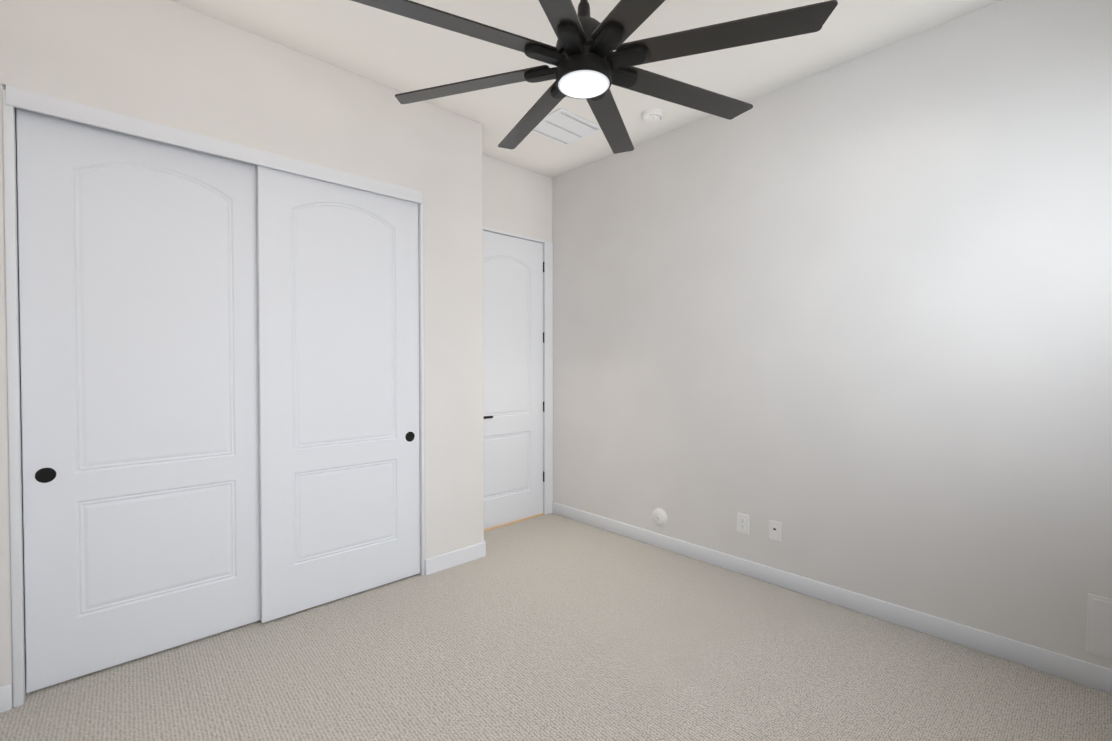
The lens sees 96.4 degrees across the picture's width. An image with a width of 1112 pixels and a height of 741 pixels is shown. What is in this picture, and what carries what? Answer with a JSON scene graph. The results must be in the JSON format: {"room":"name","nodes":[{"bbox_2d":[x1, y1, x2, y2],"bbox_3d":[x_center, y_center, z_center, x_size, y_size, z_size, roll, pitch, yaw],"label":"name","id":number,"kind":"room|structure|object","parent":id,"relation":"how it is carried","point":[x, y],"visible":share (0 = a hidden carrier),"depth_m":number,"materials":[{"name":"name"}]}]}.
{"room":"empty bedroom","nodes":[
{"label":"empty bedroom","id":0,"kind":"room"},
{"bbox_2d":[0,0,483,706],"bbox_3d":[-1.594,-0.190,2.785,2.520,2.990,0.528,-1,1,-43],"label":"wall","id":1,"kind":"structure","parent":0,"point":[170,64],"depth_m":2.64,"materials":[{"name":"paint"}]},
{"bbox_2d":[0,684,11,712],"bbox_3d":[-2.223,1.272,1.843,0.280,0.098,0.014,-1,1,-43],"label":"baseboard","id":2,"kind":"structure","parent":1,"relation":"attached to","point":[5,697],"depth_m":1.93,"materials":[{"name":"white wood"}]},
{"bbox_2d":[16,108,260,692],"bbox_3d":[-1.831,0.109,2.306,0.883,2.385,0.037,-1,1,-43],"label":"closet door","id":3,"kind":"structure","parent":1,"relation":"in","point":[139,358],"depth_m":2.23,"materials":[{"name":"white wood"}]},
{"bbox_2d":[2,89,424,707],"bbox_3d":[-1.517,0.109,2.573,1.769,2.400,0.118,-1,1,-43],"label":"door frame","id":4,"kind":"structure","parent":1,"relation":"attached to","point":[14,389],"depth_m":1.94,"materials":[{"name":"white wood"}]},
{"bbox_2d":[5,85,422,203],"bbox_3d":[-1.475,-1.069,2.513,1.756,0.075,0.018,-1,1,-43],"label":"trim","id":5,"kind":"structure","parent":1,"relation":"attached to","point":[28,100],"depth_m":2.30,"materials":[{"name":"white wood"}]},
{"bbox_2d":[256,165,419,622],"bbox_3d":[-1.196,0.100,2.847,0.885,2.385,0.037,-1,1,-43],"label":"closet door","id":6,"kind":"structure","parent":1,"relation":"in","point":[338,351],"depth_m":2.79,"materials":[{"name":"white wood"}]},
{"bbox_2d":[425,540,485,574],"bbox_3d":[-0.795,1.245,3.470,0.478,0.098,0.422,-1,1,-43],"label":"baseboard","id":7,"kind":"structure","parent":1,"relation":"attached to","point":[452,558],"depth_m":3.30,"materials":[{"name":"white wood"}]},
{"bbox_2d":[483,154,545,240],"bbox_3d":[-0.442,-1.422,4.131,0.853,0.570,0.120,-1,1,-43],"label":"wall","id":8,"kind":"structure","parent":0,"point":[514,199],"depth_m":4.13,"materials":[{"name":"paint"}]},
{"bbox_2d":[483,231,543,528],"bbox_3d":[-0.397,0.079,4.115,0.823,2.385,0.097,-1,1,-43],"label":"entry door","id":9,"kind":"structure","parent":8,"relation":"in","point":[513,342],"depth_m":4.17,"materials":[{"name":"white wood"}]},
{"bbox_2d":[483,227,552,514],"bbox_3d":[-0.403,0.072,4.171,0.930,2.420,0.112,-1,1,-43],"label":"door frame","id":10,"kind":"structure","parent":8,"relation":"attached to","point":[548,375],"depth_m":4.41,"materials":[{"name":"white wood"}]},
{"bbox_2d":[484,513,544,531],"bbox_3d":[-0.434,1.277,4.167,0.821,0.011,0.104,-1,1,-43],"label":"sill","id":11,"kind":"structure","parent":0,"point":[512,522],"depth_m":4.18,"materials":[{"name":"brown wood"}]},
{"bbox_2d":[546,176,551,241],"bbox_3d":[-0.103,-0.217,4.471,0.079,2.990,0.120,-1,1,-43],"label":"wall","id":12,"kind":"structure","parent":0,"point":[549,209],"depth_m":4.41,"materials":[{"name":"paint"}]},
{"bbox_2d":[0,513,1111,740],"bbox_3d":[-0.211,1.367,2.088,3.781,0.100,4.618,-1,1,-43],"label":"floor","id":13,"kind":"structure","parent":0,"point":[550,627],"depth_m":2.16,"materials":[{"name":"carpet"}]},
{"bbox_2d":[170,0,1001,177],"bbox_3d":[-0.211,-1.723,2.037,3.781,0.100,4.618,-1,1,-43],"label":"ceiling","id":14,"kind":"structure","parent":0,"point":[402,54],"depth_m":2.60,"materials":[{"name":"paint"}]},
{"bbox_2d":[532,108,600,145],"bbox_3d":[0.057,-1.689,3.473,0.410,0.015,0.370,-1,1,-43],"label":"ceiling vent","id":15,"kind":"object","parent":14,"relation":"in","point":[563,126],"visible":0.94,"depth_m":3.46,"materials":[{"name":"white metal"}]},
{"bbox_2d":[351,0,837,153],"bbox_3d":[0.101,-1.345,1.801,1.530,0.647,1.530,-1,1,-43],"label":"ceiling fan","id":16,"kind":"object","parent":14,"relation":"hanging from","point":[588,62],"visible":1,"depth_m":1.71,"materials":[{"name":"black metal"}]},
{"bbox_2d":[641,108,663,122],"bbox_3d":[0.636,-1.671,3.274,0.148,0.043,0.148,-1,1,-43],"label":"smoke detector","id":17,"kind":"object","parent":14,"relation":"attached to","point":[650,115],"visible":1,"depth_m":3.24,"materials":[{"name":"white plastic"}]},
{"bbox_2d":[552,0,1111,668],"bbox_3d":[1.121,-0.199,3.318,0.120,2.990,4.618,-1,1,-43],"label":"wall","id":18,"kind":"structure","parent":0,"point":[848,324],"depth_m":2.61,"materials":[{"name":"paint"}]},
{"bbox_2d":[652,508,666,526],"bbox_3d":[0.751,1.073,3.628,0.022,0.132,0.132,-1,1,-43],"label":"electrical outlet cover","id":19,"kind":"object","parent":18,"relation":"attached to","point":[659,516],"visible":1,"depth_m":3.62,"materials":[{"name":"white plastic"}]},
{"bbox_2d":[737,513,748,534],"bbox_3d":[1.190,0.976,3.170,0.009,0.124,0.080,-1,1,-43],"label":"duplex electrical outlet","id":20,"kind":"object","parent":18,"relation":"attached to","point":[743,523],"visible":1,"depth_m":3.17,"materials":[{"name":"white plastic"}]},
{"bbox_2d":[769,520,780,541],"bbox_3d":[1.329,0.975,3.022,0.008,0.118,0.074,-1,1,-43],"label":"outlet plate","id":21,"kind":"object","parent":18,"relation":"attached to","point":[775,530],"visible":1,"depth_m":3.02,"materials":[{"name":"white plastic"}]},
{"bbox_2d":[552,502,1111,693],"bbox_3d":[1.268,1.252,3.088,0.014,0.098,3.808,-1,1,-43],"label":"baseboard","id":22,"kind":"structure","parent":18,"relation":"attached to","point":[1095,676],"depth_m":2.61,"materials":[{"name":"white wood"}]},
{"bbox_2d":[1086,593,1111,659],"bbox_3d":[2.332,1.057,1.959,0.010,0.248,0.330,-1,1,-43],"label":"access panel","id":23,"kind":"object","parent":18,"relation":"attached to","point":[1099,628],"visible":1,"depth_m":2.05,"materials":[{"name":"white"}]}
]}

